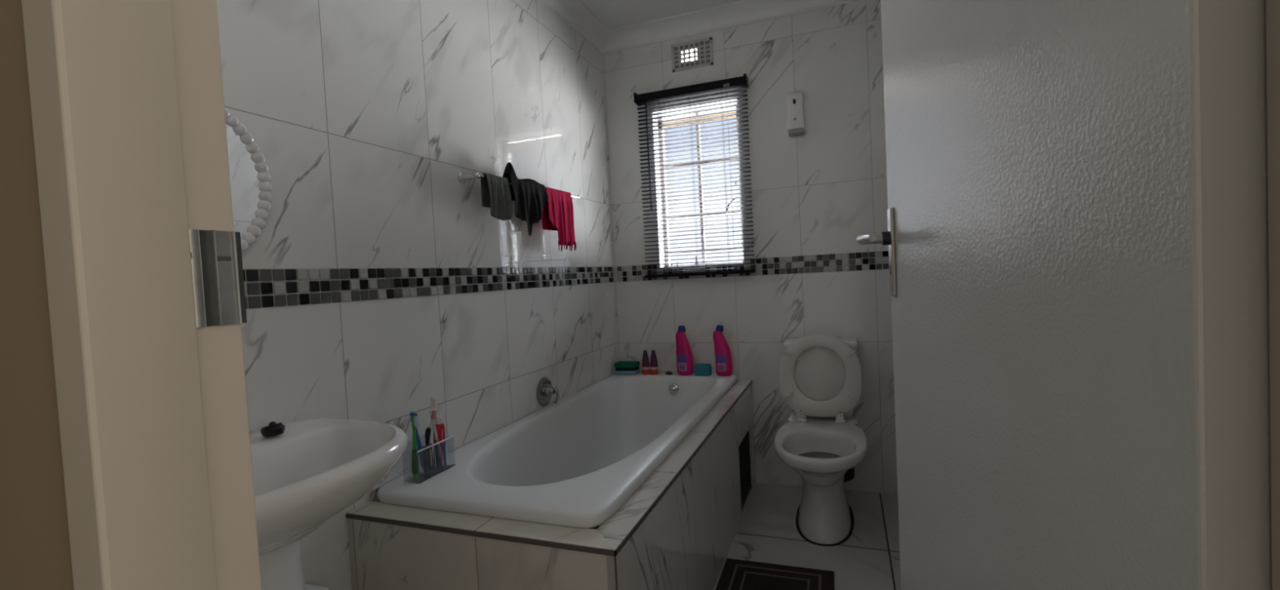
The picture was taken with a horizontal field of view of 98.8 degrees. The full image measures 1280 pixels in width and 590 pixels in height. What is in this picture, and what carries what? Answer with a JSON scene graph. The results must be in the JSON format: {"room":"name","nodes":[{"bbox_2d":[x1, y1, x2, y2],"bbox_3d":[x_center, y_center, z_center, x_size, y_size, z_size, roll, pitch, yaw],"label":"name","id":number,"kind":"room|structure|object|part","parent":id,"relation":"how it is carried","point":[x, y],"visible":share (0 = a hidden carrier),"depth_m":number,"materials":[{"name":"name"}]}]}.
{"room":"hallway","nodes":[
{"label":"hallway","id":0,"kind":"room"},
{"bbox_2d":[0,0,74,589],"bbox_3d":[-0.217,-0.128,0.419,4.300,2.435,0.120,-2,2,20],"label":"wall","id":1,"kind":"structure","parent":0,"point":[35,554],"depth_m":0.48,"materials":[{"name":"paint"}]},
{"bbox_2d":[21,0,1279,589],"bbox_3d":[-0.061,0.043,0.369,0.875,2.080,0.132,-2,2,20],"label":"trim","id":2,"kind":"structure","parent":1,"relation":"attached to","point":[127,103],"depth_m":0.47,"materials":[{"name":"paint"}]},
{"bbox_2d":[188,229,247,327],"bbox_3d":[-0.418,-0.017,0.542,0.010,0.094,0.054,-2,2,20],"label":"strike plate","id":3,"kind":"object","parent":2,"relation":"attached to","point":[216,259],"visible":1,"depth_m":0.54,"materials":[{"name":"metal"}]},
{"bbox_2d":[856,0,1271,589],"bbox_3d":[0.389,0.036,0.666,0.171,2.012,0.763,-2,2,17],"label":"door","id":4,"kind":"structure","parent":1,"relation":"in","point":[1077,236],"depth_m":0.41,"materials":[{"name":"paint"}]},
{"bbox_3d":[0.409,-0.100,0.957,0.059,0.025,0.124,-2,2,20],"label":"handle","id":5,"kind":"part","parent":4,"relation":"part of","materials":[{"name":"grey metal"}]},
{"bbox_3d":[0.457,-0.077,0.994,0.007,0.160,0.027,-2,2,13],"label":"handle plate","id":6,"kind":"part","parent":4,"relation":"part of","materials":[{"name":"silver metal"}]},
{"bbox_2d":[216,0,617,589],"bbox_3d":[-0.593,-0.141,2.016,0.120,2.385,2.610,-2,2,20],"label":"wall","id":7,"kind":"structure","parent":0,"point":[364,117],"depth_m":1.63,"materials":[{"name":"tile"}]},
{"bbox_2d":[224,106,272,251],"bbox_3d":[-0.881,-0.229,1.047,0.027,0.362,0.363,-2,2,20],"label":"round mirror","id":8,"kind":"object","parent":7,"relation":"attached to","point":[251,188],"visible":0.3,"depth_m":1.16,"materials":[{"name":"white plastic"}]},
{"bbox_2d":[225,120,262,239],"bbox_3d":[-0.882,-0.229,1.047,0.003,0.324,0.324,-2,2,20],"label":"mirror glass","id":9,"kind":"object","parent":8,"relation":"attached to","point":[245,157],"depth_m":1.16,"materials":[{"name":"white"}]},
{"bbox_2d":[243,266,613,308],"bbox_3d":[-0.565,-0.053,1.905,0.004,0.084,2.383,-2,2,20],"label":"trim","id":10,"kind":"structure","parent":7,"relation":"attached to","point":[252,275],"depth_m":1.55,"materials":[{"name":"grey tile"}]},
{"bbox_2d":[457,171,579,199],"bbox_3d":[-0.441,-0.420,2.165,0.080,0.049,0.753,-2,2,20],"label":"towel rail","id":11,"kind":"object","parent":7,"relation":"attached to","point":[462,177],"visible":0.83,"depth_m":1.83,"materials":[{"name":"silver metal"}]},
{"bbox_2d":[480,173,511,220],"bbox_3d":[-0.496,-0.337,1.907,0.046,0.159,0.128,-2,2,20],"label":"cloth","id":12,"kind":"object","parent":11,"relation":"hanging from","point":[495,193],"visible":0.99,"depth_m":1.89,"materials":[{"name":"fabric"}]},
{"bbox_2d":[502,162,548,235],"bbox_3d":[-0.426,-0.355,2.089,0.062,0.266,0.252,-2,2,20],"label":"cloth","id":13,"kind":"object","parent":11,"relation":"hanging from","point":[530,197],"visible":0.92,"depth_m":2.06,"materials":[{"name":"black fabric"}]},
{"bbox_2d":[542,186,576,251],"bbox_3d":[-0.340,-0.316,2.317,0.049,0.264,0.218,-2,2,20],"label":"scarf","id":14,"kind":"object","parent":11,"relation":"hanging from","point":[557,213],"visible":0.91,"depth_m":2.30,"materials":[{"name":"fabric"}]},
{"bbox_2d":[536,377,559,406],"bbox_3d":[-0.371,0.404,2.287,0.067,0.124,0.124,-2,2,20],"label":"mixer","id":15,"kind":"object","parent":7,"relation":"attached to","point":[544,391],"visible":1,"depth_m":2.28,"materials":[{"name":"silver metal"}]},
{"bbox_3d":[-0.398,0.405,2.297,0.009,0.124,0.124,-2,2,20],"label":"wall plate","id":16,"kind":"part","parent":15,"relation":"part of","materials":[{"name":"silver metal"}]},
{"bbox_2d":[542,385,555,396],"bbox_3d":[-0.375,0.400,2.288,0.043,0.044,0.044,-2,2,20],"label":"tap","id":17,"kind":"object","parent":15,"relation":"on","point":[548,390],"depth_m":2.28,"materials":[{"name":"silver metal"}]},
{"bbox_3d":[-0.350,0.417,2.283,0.027,0.072,0.017,-2,2,20],"label":"lever","id":18,"kind":"part","parent":15,"relation":"part of","materials":[{"name":"silver metal"}]},
{"bbox_2d":[540,0,609,53],"bbox_3d":[-0.587,-1.292,1.845,0.092,0.076,2.410,-2,2,20],"label":"trim","id":19,"kind":"structure","parent":7,"relation":"attached to","point":[575,13],"depth_m":2.68,"materials":[{"name":"white paint"}]},
{"bbox_2d":[580,0,741,29],"bbox_3d":[0.083,-1.381,1.633,1.740,0.050,2.730,-2,2,20],"label":"ceiling","id":20,"kind":"structure","parent":0,"point":[614,14],"depth_m":2.67,"materials":[{"name":"white paint"}]},
{"bbox_2d":[601,0,897,495],"bbox_3d":[0.582,-0.230,2.851,1.500,2.385,0.180,-2,2,20],"label":"wall","id":21,"kind":"structure","parent":0,"point":[815,192],"depth_m":2.70,"materials":[{"name":"tile"}]},
{"bbox_2d":[671,36,713,71],"bbox_3d":[0.267,-1.233,2.815,0.217,0.138,0.004,-2,2,20],"label":"air vent","id":22,"kind":"object","parent":21,"relation":"in","point":[704,55],"visible":1,"depth_m":2.81,"materials":[{"name":"grey plastic"}]},
{"bbox_2d":[652,98,744,267],"bbox_3d":[0.317,-0.568,2.897,0.456,0.829,0.114,-2,2,20],"label":"window","id":23,"kind":"structure","parent":21,"relation":"in","point":[736,103],"depth_m":2.93,"materials":[{"name":"metal"}]},
{"bbox_2d":[633,73,755,278],"bbox_3d":[0.276,-0.584,2.808,0.584,0.969,0.076,-2,2,20],"label":"blind","id":24,"kind":"object","parent":23,"relation":"attached to","point":[738,82],"visible":1,"depth_m":2.79,"materials":[{"name":"black metal"}]},
{"bbox_3d":[0.123,-0.563,2.859,0.001,0.915,0.029,-2,2,20],"label":"ladder cord","id":25,"kind":"part","parent":24,"relation":"part of","materials":[{"name":"fabric"}]},
{"bbox_3d":[0.255,-1.041,2.794,0.575,0.035,0.062,-2,2,20],"label":"head rail","id":26,"kind":"part","parent":24,"relation":"part of","materials":[{"name":"black metal"}]},
{"bbox_3d":[0.275,-0.568,2.803,0.001,0.915,0.029,-2,2,20],"label":"ladder cord","id":27,"kind":"part","parent":24,"relation":"part of","materials":[{"name":"white fabric"}]},
{"bbox_3d":[0.301,-0.109,2.818,0.577,0.018,0.026,-2,2,20],"label":"rail","id":28,"kind":"part","parent":24,"relation":"part of","materials":[{"name":"black"}]},
{"bbox_3d":[0.428,-0.574,2.745,0.001,0.915,0.029,-2,2,20],"label":"ladder cord","id":29,"kind":"part","parent":24,"relation":"part of","materials":[{"name":"white fabric"}]},
{"bbox_3d":[0.445,-0.632,2.708,0.028,0.812,0.008,-2,2,20],"label":"lift cord","id":30,"kind":"part","parent":24,"relation":"part of","materials":[{"name":"fabric"}]},
{"bbox_3d":[0.338,-0.156,2.912,0.454,0.004,0.114,-2,2,20],"label":"sill","id":31,"kind":"part","parent":23,"relation":"part of","materials":[{"name":"white"}]},
{"bbox_3d":[0.477,-0.470,2.861,0.069,0.084,0.033,-2,2,20],"label":"handle","id":32,"kind":"part","parent":23,"relation":"part of","materials":[{"name":"grey metal"}]},
{"bbox_2d":[602,0,860,53],"bbox_3d":[0.476,-1.375,2.683,1.500,0.076,0.092,-2,2,20],"label":"trim","id":33,"kind":"structure","parent":21,"relation":"attached to","point":[741,12],"depth_m":2.75,"materials":[{"name":"white paint"}]},
{"bbox_2d":[617,250,888,281],"bbox_3d":[0.556,-0.140,2.767,1.451,0.084,0.004,-2,2,20],"label":"trim","id":34,"kind":"structure","parent":21,"relation":"attached to","point":[878,254],"depth_m":2.70,"materials":[{"name":"grey tile"}]},
{"bbox_2d":[785,91,805,136],"bbox_3d":[0.743,-0.869,2.624,0.084,0.198,0.066,-2,2,20],"label":"air freshener","id":35,"kind":"object","parent":21,"relation":"attached to","point":[794,100],"visible":1,"depth_m":2.60,"materials":[{"name":"white plastic"}]},
{"bbox_2d":[713,483,901,589],"bbox_3d":[0.206,1.049,1.719,1.740,0.050,2.730,-2,2,20],"label":"floor","id":36,"kind":"structure","parent":0,"point":[869,559],"depth_m":2.19,"materials":[{"name":"tile"}]},
{"bbox_2d":[249,418,408,589],"bbox_3d":[-0.656,0.691,0.983,0.422,0.803,0.524,-2,2,20],"label":"basin","id":37,"kind":"object","parent":36,"relation":"on","point":[304,476],"visible":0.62,"depth_m":1.02,"materials":[{"name":"white ceramic"}]},
{"bbox_2d":[260,421,284,436],"bbox_3d":[-0.757,0.274,1.131,0.042,0.027,0.042,-2,2,20],"label":"plug","id":38,"kind":"object","parent":37,"relation":"on","point":[273,428],"visible":1,"depth_m":1.12,"materials":[{"name":"black rubber"}]},
{"bbox_2d":[346,379,755,589],"bbox_3d":[-0.070,0.757,2.095,0.736,0.534,1.786,-2,2,20],"label":"surround","id":39,"kind":"object","parent":36,"relation":"on","point":[677,531],"visible":0.99,"depth_m":1.34,"materials":[{"name":"tile"}]},
{"bbox_3d":[-0.387,0.806,1.275,0.713,0.526,0.020,-2,2,20],"label":"panel","id":40,"kind":"part","parent":39,"relation":"part of","materials":[{"name":"tile"}]},
{"bbox_2d":[369,372,736,529],"bbox_3d":[-0.095,0.655,2.135,0.672,0.398,1.718,-2,2,20],"label":"bathtub","id":41,"kind":"object","parent":39,"relation":"on","point":[575,461],"visible":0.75,"depth_m":1.95,"materials":[{"name":"white ceramic"}]},
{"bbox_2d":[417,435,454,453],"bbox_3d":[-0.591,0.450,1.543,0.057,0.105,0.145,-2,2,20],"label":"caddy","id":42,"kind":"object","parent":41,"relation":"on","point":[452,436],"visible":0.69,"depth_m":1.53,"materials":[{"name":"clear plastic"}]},
{"bbox_2d":[411,415,418,480],"bbox_3d":[-0.606,0.412,1.479,0.028,0.174,0.019,-2,2,20],"label":"toothbrush","id":43,"kind":"object","parent":42,"relation":"in","point":[415,420],"visible":1,"depth_m":1.48,"materials":[{"name":"green plastic"}]},
{"bbox_2d":[409,412,423,471],"bbox_3d":[-0.611,0.408,1.518,0.019,0.183,0.065,-3,2,-2],"label":"toothbrush","id":44,"kind":"object","parent":42,"relation":"in","point":[420,446],"visible":0.66,"depth_m":1.52,"materials":[{"name":"blue"}]},
{"bbox_2d":[422,443,434,474],"bbox_3d":[-0.591,0.459,1.532,0.026,0.080,0.034,-2,2,20],"label":"toothpaste tube","id":45,"kind":"object","parent":42,"relation":"in","point":[428,464],"visible":0.96,"depth_m":1.52,"materials":[{"name":"blue plastic"}]},
{"bbox_2d":[429,449,432,466],"bbox_3d":[-0.581,0.452,1.524,0.001,0.045,0.005,-2,2,20],"label":"print","id":46,"kind":"object","parent":45,"relation":"attached to","point":[430,451],"depth_m":1.53,"materials":[{"name":"yellow"}]},
{"bbox_2d":[424,426,435,469],"bbox_3d":[-0.600,0.438,1.568,0.026,0.120,0.021,-2,2,20],"label":"toothbrush","id":47,"kind":"object","parent":42,"relation":"in","point":[428,431],"visible":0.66,"depth_m":1.56,"materials":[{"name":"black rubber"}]},
{"bbox_2d":[429,396,436,456],"bbox_3d":[-0.591,0.396,1.561,0.018,0.202,0.076,-3,2,-3],"label":"toothbrush","id":48,"kind":"object","parent":42,"relation":"in","point":[433,402],"visible":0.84,"depth_m":1.57,"materials":[{"name":"white"}]},
{"bbox_3d":[-0.594,0.397,1.561,0.013,0.202,0.077,-3,2,-9],"label":"handle","id":49,"kind":"part","parent":48,"relation":"part of","materials":[{"name":"white plastic"}]},
{"bbox_2d":[429,408,444,466],"bbox_3d":[-0.579,0.409,1.569,0.018,0.174,0.044,-3,2,5],"label":"toothbrush","id":50,"kind":"object","parent":42,"relation":"in","point":[433,412],"visible":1,"depth_m":1.56,"materials":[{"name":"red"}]},
{"bbox_2d":[433,415,446,469],"bbox_3d":[-0.577,0.423,1.584,0.026,0.146,0.040,-2,2,20],"label":"toothpaste tube","id":51,"kind":"object","parent":42,"relation":"in","point":[440,427],"visible":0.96,"depth_m":1.57,"materials":[{"name":"red plastic"}]},
{"bbox_2d":[440,429,443,444],"bbox_3d":[-0.568,0.408,1.575,0.001,0.045,0.006,-2,2,20],"label":"print","id":52,"kind":"object","parent":51,"relation":"attached to","point":[442,430],"depth_m":1.57},
{"bbox_2d":[614,360,639,375],"bbox_3d":[-0.068,0.394,2.961,0.122,0.065,0.070,-2,2,20],"label":"sponge","id":53,"kind":"object","parent":41,"relation":"on","point":[622,367],"visible":1,"depth_m":2.93,"materials":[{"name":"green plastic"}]},
{"bbox_2d":[641,348,649,374],"bbox_3d":[0.030,0.354,2.926,0.042,0.137,0.042,-2,2,20],"label":"plastic bottle","id":54,"kind":"object","parent":41,"relation":"on","point":[646,364],"visible":1,"depth_m":2.91,"materials":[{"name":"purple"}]},
{"bbox_2d":[649,348,657,375],"bbox_3d":[0.073,0.353,2.909,0.042,0.137,0.042,-2,2,20],"label":"plastic bottle","id":55,"kind":"object","parent":41,"relation":"on","point":[654,364],"visible":1,"depth_m":2.90,"materials":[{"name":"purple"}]},
{"bbox_2d":[665,370,672,375],"bbox_3d":[0.153,0.408,2.883,0.040,0.020,0.040,-2,2,20],"label":"plug","id":56,"kind":"object","parent":41,"relation":"on","point":[668,372],"visible":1,"depth_m":2.87,"materials":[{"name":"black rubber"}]},
{"bbox_2d":[675,325,693,375],"bbox_3d":[0.230,0.287,2.839,0.086,0.258,0.062,-2,2,20],"label":"bottle","id":57,"kind":"object","parent":41,"relation":"on","point":[685,366],"visible":1,"depth_m":2.82,"materials":[{"name":"pink plastic"}]},
{"bbox_3d":[0.219,0.370,2.820,0.048,0.046,0.005,-2,2,25],"label":"label panel","id":58,"kind":"part","parent":57,"relation":"part of","materials":[{"name":"paper"}]},
{"bbox_2d":[694,364,711,376],"bbox_3d":[0.323,0.383,2.810,0.078,0.057,0.050,-2,2,20],"label":"sponge","id":59,"kind":"object","parent":41,"relation":"on","point":[700,370],"visible":1,"depth_m":2.79,"materials":[{"name":"teal plastic"}]},
{"bbox_2d":[712,321,733,376],"bbox_3d":[0.418,0.271,2.775,0.093,0.275,0.062,-2,2,20],"label":"bottle","id":60,"kind":"object","parent":41,"relation":"on","point":[723,358],"visible":1,"depth_m":2.76,"materials":[{"name":"pink plastic"}]},
{"bbox_3d":[0.411,0.363,2.754,0.048,0.046,0.005,-2,2,25],"label":"label panel","id":61,"kind":"part","parent":60,"relation":"part of","materials":[{"name":"paper"}]},
{"bbox_3d":[0.263,0.749,1.972,0.020,0.526,1.783,-2,2,20],"label":"panel","id":62,"kind":"part","parent":39,"relation":"part of","materials":[{"name":"tile"}]},
{"bbox_2d":[715,558,834,589],"bbox_3d":[0.412,1.007,1.737,0.396,0.010,0.597,-2,2,20],"label":"bath mat","id":63,"kind":"object","parent":36,"relation":"on","point":[736,575],"visible":1,"depth_m":1.93,"materials":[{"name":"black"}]},
{"bbox_2d":[773,334,867,546],"bbox_3d":[0.764,0.580,2.322,0.362,0.786,0.762,-2,2,20],"label":"toilet","id":64,"kind":"object","parent":36,"relation":"on","point":[820,375],"visible":1,"depth_m":2.36,"materials":[{"name":"white ceramic"}]},
{"bbox_3d":[0.814,0.363,2.486,0.350,0.368,0.024,-2,2,20],"label":"lid","id":65,"kind":"part","parent":64,"relation":"part of","materials":[{"name":"white plastic"}]},
{"bbox_3d":[0.807,0.364,2.467,0.356,0.368,0.031,-2,2,20],"label":"seat","id":66,"kind":"part","parent":64,"relation":"part of","materials":[{"name":"white plastic"}]},
{"bbox_3d":[0.847,0.226,2.578,0.332,0.032,0.188,-2,2,20],"label":"cistern lid","id":67,"kind":"part","parent":64,"relation":"part of","materials":[{"name":"white ceramic"}]}
]}

